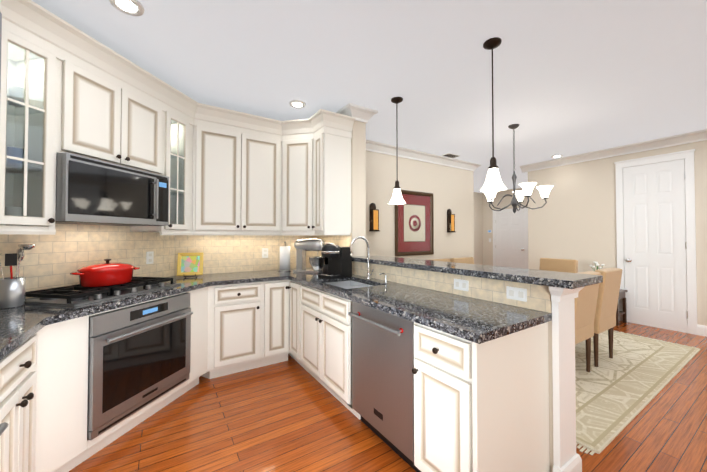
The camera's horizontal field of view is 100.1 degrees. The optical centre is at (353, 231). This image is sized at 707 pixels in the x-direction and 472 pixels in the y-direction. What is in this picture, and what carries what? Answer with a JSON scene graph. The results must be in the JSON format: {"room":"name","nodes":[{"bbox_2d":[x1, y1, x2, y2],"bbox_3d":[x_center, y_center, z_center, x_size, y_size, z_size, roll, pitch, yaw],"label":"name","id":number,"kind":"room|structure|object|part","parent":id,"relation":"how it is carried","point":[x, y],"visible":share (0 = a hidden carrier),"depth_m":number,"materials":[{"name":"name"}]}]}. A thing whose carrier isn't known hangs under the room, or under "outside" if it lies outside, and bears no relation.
{"room":"dining room and kitchen","nodes":[
{"label":"dining room and kitchen","id":0,"kind":"room"},
{"bbox_2d":[174,151,473,275],"bbox_3d":[0.220,0.034,4.500,5.040,2.740,0.117,1,-1,-33],"label":"wall","id":1,"kind":"structure","parent":0,"point":[451,188],"depth_m":5.12,"materials":[{"name":"beige paint"}]},
{"bbox_2d":[176,232,187,234],"bbox_3d":[-1.752,-0.528,2.925,0.266,1.070,0.386,1,-1,-33],"label":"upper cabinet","id":2,"kind":"object","parent":1,"relation":"attached to","point":[177,233],"depth_m":2.75,"materials":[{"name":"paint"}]},
{"bbox_2d":[369,203,379,230],"bbox_3d":[0.314,-0.217,4.431,0.130,0.430,0.100,1,-1,-33],"label":"sconce","id":3,"kind":"object","parent":1,"relation":"attached to","point":[374,218],"visible":1,"depth_m":4.42,"materials":[{"name":"orange glass"}]},
{"bbox_2d":[395,190,433,255],"bbox_3d":[1.027,-0.139,4.929,0.860,1.060,0.036,1,-1,-33],"label":"framed art","id":4,"kind":"object","parent":1,"relation":"attached to","point":[414,224],"visible":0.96,"depth_m":4.93,"materials":[{"name":"wood"},{"name":"glass"},{"name":"paper"}]},
{"bbox_2d":[447,209,455,231],"bbox_3d":[1.775,-0.202,5.376,0.130,0.430,0.100,1,-1,-33],"label":"sconce","id":5,"kind":"object","parent":1,"relation":"attached to","point":[450,222],"visible":1,"depth_m":5.37,"materials":[{"name":"orange glass"}]},
{"bbox_2d":[336,103,706,172],"bbox_3d":[1.564,-1.313,2.186,7.220,0.125,5.540,1,-1,-33],"label":"crown molding","id":6,"kind":"structure","parent":1,"relation":"attached to","point":[361,114],"depth_m":4.65,"materials":[{"name":"white wood"}]},
{"bbox_2d":[32,0,706,192],"bbox_3d":[2.113,-1.379,3.769,10.120,0.060,7.840,1,-1,-33],"label":"ceiling","id":7,"kind":"structure","parent":0,"point":[573,77],"depth_m":2.42,"materials":[{"name":"grey paint"}]},
{"bbox_2d":[109,0,144,15],"bbox_3d":[-1.376,-1.375,1.797,0.174,0.011,0.174,-1,-1,30],"label":"recessed light","id":8,"kind":"object","parent":7,"relation":"in","point":[133,7],"depth_m":1.80,"materials":[{"name":"white"}]},
{"bbox_2d":[289,100,305,107],"bbox_3d":[-0.595,-1.352,3.148,0.174,0.011,0.174,1,-1,-42],"label":"recessed light","id":9,"kind":"object","parent":7,"relation":"in","point":[294,103],"depth_m":3.14,"materials":[{"name":"white"}]},
{"bbox_2d":[389,97,405,203],"bbox_3d":[0.447,-0.824,3.039,0.176,1.072,0.176,1,-1,-33],"label":"pendant light","id":10,"kind":"object","parent":7,"relation":"hanging from","point":[396,198],"visible":1,"depth_m":3.01,"materials":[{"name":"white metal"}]},
{"bbox_2d":[442,153,459,157],"bbox_3d":[1.690,-1.317,5.139,0.300,0.015,0.150,1,-1,-33],"label":"ceiling vent","id":11,"kind":"object","parent":7,"relation":"in","point":[450,155],"visible":0.96,"depth_m":5.11,"materials":[{"name":"white metal"}]},
{"bbox_2d":[480,37,506,191],"bbox_3d":[1.011,-0.839,2.149,0.176,1.072,0.176,1,-1,-33],"label":"pendant light","id":12,"kind":"object","parent":7,"relation":"hanging from","point":[493,181],"visible":1,"depth_m":2.13,"materials":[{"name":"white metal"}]},
{"bbox_2d":[483,124,552,212],"bbox_3d":[2.025,-0.788,3.787,0.812,1.119,0.784,1,-1,-33],"label":"chandelier","id":13,"kind":"object","parent":7,"relation":"hanging from","point":[518,196],"visible":0.96,"depth_m":3.70,"materials":[{"name":"grey glass"}]},
{"bbox_2d":[69,321,706,471],"bbox_3d":[2.113,1.421,3.723,10.120,0.060,7.840,1,-1,-33],"label":"floor","id":14,"kind":"structure","parent":0,"point":[291,414],"depth_m":2.00,"materials":[{"name":"brown wood"}]},
{"bbox_2d":[0,12,7,435],"bbox_3d":[-1.247,0.272,0.511,0.685,2.130,0.900,1,-1,-33],"label":"fridge","id":15,"kind":"object","parent":14,"relation":"on","point":[3,426],"visible":1,"depth_m":1.05,"materials":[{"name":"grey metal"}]},
{"bbox_2d":[0,356,43,471],"bbox_3d":[-1.689,0.907,1.104,0.622,0.880,0.520,1,-1,-33],"label":"base cabinet","id":16,"kind":"object","parent":14,"relation":"on","point":[19,379],"depth_m":1.26,"materials":[{"name":"paint"}]},
{"bbox_2d":[40,348,99,471],"bbox_3d":[-1.913,0.915,1.585,0.769,0.880,0.653,1,-1,-33],"label":"base cabinet","id":17,"kind":"object","parent":14,"relation":"on","point":[64,444],"depth_m":1.60,"materials":[{"name":"paint"}]},
{"bbox_2d":[0,268,395,359],"bbox_3d":[-1.148,0.467,2.342,2.868,0.039,1.998,1,-1,-33],"label":"countertop","id":18,"kind":"structure","parent":17,"relation":"on","point":[217,300],"depth_m":2.55,"materials":[{"name":"grey stone"}]},
{"bbox_2d":[0,244,35,308],"bbox_3d":[-1.997,0.257,1.739,0.132,0.359,0.177,-1,-1,37],"label":"utensil crock","id":19,"kind":"object","parent":18,"relation":"on","point":[12,292],"visible":1,"depth_m":1.70,"materials":[{"name":"silver metal"}]},
{"bbox_2d":[25,277,180,306],"bbox_3d":[-1.775,0.415,2.163,0.480,0.058,0.800,0,-1,12],"label":"gas cooktop","id":20,"kind":"object","parent":18,"relation":"in","point":[63,296],"visible":0.88,"depth_m":1.96,"materials":[{"name":"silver metal"}]},
{"bbox_2d":[70,259,139,286],"bbox_3d":[-1.804,0.293,2.172,0.271,0.184,0.417,0,-1,22],"label":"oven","id":21,"kind":"object","parent":20,"relation":"on","point":[107,273],"visible":1,"depth_m":2.07,"materials":[{"name":"red metal"}]},
{"bbox_2d":[177,252,203,276],"bbox_3d":[-1.651,0.334,3.002,0.230,0.240,0.117,0,-1,-21],"label":"picture frame","id":22,"kind":"object","parent":18,"relation":"on","point":[188,264],"visible":0.9,"depth_m":2.98,"materials":[{"name":"multicoloured"}]},
{"bbox_2d":[278,242,290,271],"bbox_3d":[-0.814,0.292,3.515,0.150,0.348,0.150,1,-1,-33],"label":"paper towel holder","id":23,"kind":"object","parent":18,"relation":"on","point":[284,258],"visible":1,"depth_m":3.46,"materials":[{"name":"white paper"}]},
{"bbox_2d":[293,239,324,272],"bbox_3d":[-0.496,0.274,3.459,0.402,0.382,0.242,0,-1,22],"label":"stand mixer","id":24,"kind":"object","parent":18,"relation":"on","point":[302,246],"visible":0.83,"depth_m":3.39,"materials":[{"name":"grey paint"}]},
{"bbox_2d":[322,244,330,273],"bbox_3d":[-0.251,0.300,3.281,0.191,0.325,0.164,1,-1,-33],"label":"blender","id":25,"kind":"object","parent":18,"relation":"on","point":[325,268],"visible":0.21,"depth_m":3.22,"materials":[{"name":"black plastic"}]},
{"bbox_2d":[318,242,351,278],"bbox_3d":[-0.189,0.281,2.972,0.200,0.352,0.302,-1,-1,42],"label":"coffee maker","id":26,"kind":"object","parent":18,"relation":"on","point":[339,261],"visible":1,"depth_m":2.92,"materials":[{"name":"black plastic"}]},
{"bbox_2d":[327,280,371,288],"bbox_3d":[-0.043,0.597,2.663,0.443,0.205,0.630,1,-1,-33],"label":"double-bowl sink","id":27,"kind":"object","parent":18,"relation":"in","point":[349,284],"visible":0.08,"depth_m":2.93,"materials":[{"name":"silver metal"}]},
{"bbox_2d":[350,236,387,282],"bbox_3d":[0.135,0.247,2.670,0.234,0.410,0.300,1,-1,-33],"label":"chrome gooseneck faucet","id":28,"kind":"object","parent":18,"relation":"on","point":[368,246],"visible":1,"depth_m":2.79,"materials":[{"name":"silver metal"}]},
{"bbox_2d":[112,418,127,427],"bbox_3d":[-2.034,0.934,2.210,0.554,0.864,0.553,1,-1,-33],"label":"base cabinet","id":29,"kind":"object","parent":14,"relation":"on","point":[122,422],"depth_m":1.89,"materials":[{"name":"paint"}]},
{"bbox_2d":[87,293,192,439],"bbox_3d":[-1.692,0.858,2.138,0.660,0.708,0.756,0,-1,12],"label":"wall oven","id":30,"kind":"object","parent":29,"relation":"in","point":[138,357],"visible":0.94,"depth_m":1.96,"materials":[{"name":"grey metal"}]},
{"bbox_2d":[131,328,211,415],"bbox_3d":[-1.692,0.934,2.714,0.593,0.880,0.769,1,-1,-33],"label":"base cabinet","id":31,"kind":"object","parent":14,"relation":"on","point":[201,342],"depth_m":2.56,"materials":[{"name":"paint"}]},
{"bbox_2d":[212,320,263,377],"bbox_3d":[-1.266,0.940,3.079,0.460,0.880,0.622,1,-1,-33],"label":"base cabinet","id":32,"kind":"object","parent":14,"relation":"on","point":[238,348],"depth_m":2.83,"materials":[{"name":"paint"}]},
{"bbox_2d":[264,316,287,365],"bbox_3d":[-0.947,0.944,3.286,0.300,0.880,0.622,1,-1,-33],"label":"base cabinet","id":33,"kind":"object","parent":14,"relation":"on","point":[275,331],"depth_m":3.03,"materials":[{"name":"paint"}]},
{"bbox_2d":[288,280,355,374],"bbox_3d":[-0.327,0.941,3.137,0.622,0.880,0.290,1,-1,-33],"label":"base cabinet","id":34,"kind":"object","parent":14,"relation":"on","point":[318,341],"depth_m":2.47,"materials":[{"name":"paint"}]},
{"bbox_2d":[348,301,420,471],"bbox_3d":[0.377,0.926,1.999,0.656,0.872,0.612,1,-1,-33],"label":"stainless steel dishwasher","id":35,"kind":"object","parent":14,"relation":"on","point":[382,374],"visible":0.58,"depth_m":1.80,"materials":[{"name":"grey metal"}]},
{"bbox_2d":[404,316,549,471],"bbox_3d":[0.675,0.915,1.584,0.628,0.880,0.402,1,-1,-33],"label":"base cabinet","id":36,"kind":"object","parent":14,"relation":"on","point":[480,370],"depth_m":1.40,"materials":[{"name":"paint"}]},
{"bbox_2d":[336,284,551,343],"bbox_3d":[0.461,0.460,1.913,0.633,0.039,1.210,1,-1,-33],"label":"countertop","id":37,"kind":"structure","parent":36,"relation":"on","point":[483,320],"depth_m":1.64,"materials":[{"name":"grey stone"}]},
{"bbox_3d":[0.663,0.915,1.576,0.656,0.880,0.402,1,-1,-33],"label":"cab peninsula drawer door","id":38,"kind":"part","parent":36,"relation":"part of","materials":[{"name":"paint"}]},
{"bbox_2d":[616,289,627,325],"bbox_3d":[3.918,1.158,4.729,0.400,0.500,0.600,1,-1,-33],"label":"side table","id":39,"kind":"object","parent":14,"relation":"on","point":[621,296],"visible":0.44,"depth_m":4.54,"materials":[{"name":"brown wood"}]},
{"bbox_2d":[575,330,700,454],"bbox_3d":[2.115,1.382,3.665,3.192,0.014,2.452,1,-1,-33],"label":"dining rug","id":40,"kind":"object","parent":14,"relation":"on","point":[626,384],"visible":0.21,"depth_m":2.72,"materials":[{"name":"beige fabric"}]},
{"bbox_2d":[431,258,449,261],"bbox_3d":[1.385,0.896,4.231,0.490,0.980,0.570,1,-1,-33],"label":"dining chair","id":41,"kind":"object","parent":40,"relation":"on","point":[446,260],"visible":0.1,"depth_m":4.44,"materials":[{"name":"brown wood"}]},
{"bbox_2d":[450,257,473,263],"bbox_3d":[1.871,0.901,4.546,0.490,0.980,0.570,1,-1,-33],"label":"dining chair","id":42,"kind":"object","parent":40,"relation":"on","point":[468,260],"visible":0.08,"depth_m":4.70,"materials":[{"name":"beige fabric"}]},
{"bbox_2d":[539,258,577,272],"bbox_3d":[2.919,0.898,4.372,0.570,0.980,0.490,1,-1,-33],"label":"dining chair","id":43,"kind":"object","parent":40,"relation":"on","point":[560,265],"visible":0.19,"depth_m":4.45,"materials":[{"name":"beige fabric"}]},
{"bbox_2d":[574,271,600,371],"bbox_3d":[2.019,0.875,2.938,0.490,0.980,0.570,1,-1,-33],"label":"dining chair","id":44,"kind":"object","parent":40,"relation":"on","point":[585,301],"visible":0.35,"depth_m":2.75,"materials":[{"name":"beige fabric"}]},
{"bbox_2d":[593,267,621,366],"bbox_3d":[2.522,0.880,3.264,0.490,0.980,0.570,1,-1,-33],"label":"dining chair","id":45,"kind":"object","parent":40,"relation":"on","point":[607,303],"visible":0.65,"depth_m":3.01,"materials":[{"name":"beige fabric"}]},
{"bbox_2d":[351,120,553,471],"bbox_3d":[0.362,0.006,2.829,0.177,2.740,2.843,1,-1,-33],"label":"wall","id":46,"kind":"structure","parent":0,"point":[358,183],"depth_m":3.28,"materials":[{"name":"beige paint"}]},
{"bbox_2d":[549,286,584,471],"bbox_3d":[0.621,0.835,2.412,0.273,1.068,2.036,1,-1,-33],"label":"column","id":47,"kind":"structure","parent":46,"relation":"attached to","point":[566,457],"depth_m":1.57,"materials":[{"name":"white wood"}]},
{"bbox_2d":[474,192,482,264],"bbox_3d":[2.651,0.103,8.692,3.840,2.740,0.120,1,-1,-33],"label":"wall","id":48,"kind":"structure","parent":0,"point":[478,240],"depth_m":9.50,"materials":[{"name":"beige paint"}]},
{"bbox_2d":[482,188,527,265],"bbox_3d":[4.992,0.100,8.498,0.120,2.740,2.750,1,-1,-33],"label":"wall","id":49,"kind":"structure","parent":0,"point":[487,215],"depth_m":9.39,"materials":[{"name":"beige paint"}]},
{"bbox_2d":[492,208,528,268],"bbox_3d":[4.648,0.397,8.836,0.080,2.157,1.094,1,-1,-33],"label":"entry door","id":50,"kind":"structure","parent":49,"relation":"in","point":[510,239],"depth_m":8.82,"materials":[{"name":"white wood"}]},
{"bbox_2d":[589,261,604,269],"bbox_3d":[3.908,0.695,4.760,0.217,0.424,0.201,1,-1,-33],"label":"flowers","id":51,"kind":"object","parent":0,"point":[597,264],"visible":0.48,"depth_m":4.77,"materials":[{"name":"white plant"}]},
{"bbox_2d":[528,140,706,325],"bbox_3d":[4.833,0.023,3.869,0.120,2.740,4.850,1,-1,-33],"label":"wall","id":52,"kind":"structure","parent":0,"point":[574,217],"depth_m":5.04,"materials":[{"name":"beige paint"}]},
{"bbox_2d":[614,149,696,334],"bbox_3d":[4.396,0.143,4.352,0.080,2.517,0.854,1,-1,-33],"label":"door","id":53,"kind":"structure","parent":52,"relation":"attached to","point":[656,232],"depth_m":4.32,"materials":[{"name":"white painted wood"}]},
{"bbox_2d":[630,322,706,336],"bbox_3d":[4.775,1.322,3.809,0.016,0.140,4.849,1,-1,-33],"label":"baseboard","id":54,"kind":"structure","parent":52,"relation":"attached to","point":[701,330],"depth_m":3.97,"materials":[{"name":"white wood"}]},
{"bbox_3d":[-0.999,-0.033,0.494,1.360,2.740,5.520,1,-1,-33],"label":"wall","id":55,"kind":"structure","parent":0,"visible":0},
{"bbox_2d":[0,0,311,231],"bbox_3d":[-1.279,-0.637,1.508,1.062,1.242,2.630,1,-1,-33],"label":"upper cabinet","id":56,"kind":"object","parent":55,"relation":"attached to","point":[67,87],"depth_m":2.21,"materials":[{"name":"paint"}]},
{"bbox_2d":[55,152,168,225],"bbox_3d":[-1.820,-0.262,2.184,0.452,0.417,0.756,0,-1,12],"label":"over-the-range microwave","id":57,"kind":"object","parent":56,"relation":"attached to","point":[90,191],"visible":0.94,"depth_m":2.02,"materials":[{"name":"silver metal"}]},
{"bbox_3d":[-1.267,-0.522,3.244,0.890,1.070,0.386,1,-1,-33],"label":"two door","id":58,"kind":"part","parent":56,"relation":"part of","materials":[{"name":"paint"}]},
{"bbox_2d":[0,224,550,312],"bbox_3d":[-0.919,0.192,1.995,2.868,0.498,2.837,1,-1,-33],"label":"tile backsplash","id":59,"kind":"structure","parent":55,"relation":"attached to","point":[57,258],"depth_m":2.42,"materials":[{"name":"beige tile"}]},
{"bbox_2d":[146,251,153,263],"bbox_3d":[-1.911,0.245,2.779,0.009,0.115,0.072,0,-1,12],"label":"electrical outlet plate","id":60,"kind":"object","parent":59,"relation":"attached to","point":[149,255],"depth_m":2.77,"materials":[{"name":"white plastic"}]},
{"bbox_2d":[262,248,267,257],"bbox_3d":[-1.067,0.258,3.575,0.072,0.115,0.009,1,-1,-33],"label":"electrical outlet plate","id":61,"kind":"object","parent":59,"relation":"attached to","point":[264,250],"depth_m":3.57,"materials":[{"name":"white plastic"}]},
{"bbox_2d":[454,279,468,290],"bbox_3d":[0.742,0.367,2.043,0.009,0.072,0.115,1,-1,-33],"label":"electrical outlet plate","id":62,"kind":"object","parent":59,"relation":"attached to","point":[459,284],"depth_m":2.04,"materials":[{"name":"white plastic"}]},
{"bbox_2d":[506,286,526,301],"bbox_3d":[0.948,0.362,1.724,0.009,0.072,0.115,1,-1,-33],"label":"electrical outlet plate","id":63,"kind":"object","parent":59,"relation":"attached to","point":[515,293],"depth_m":1.72,"materials":[{"name":"white plastic"}]}
]}

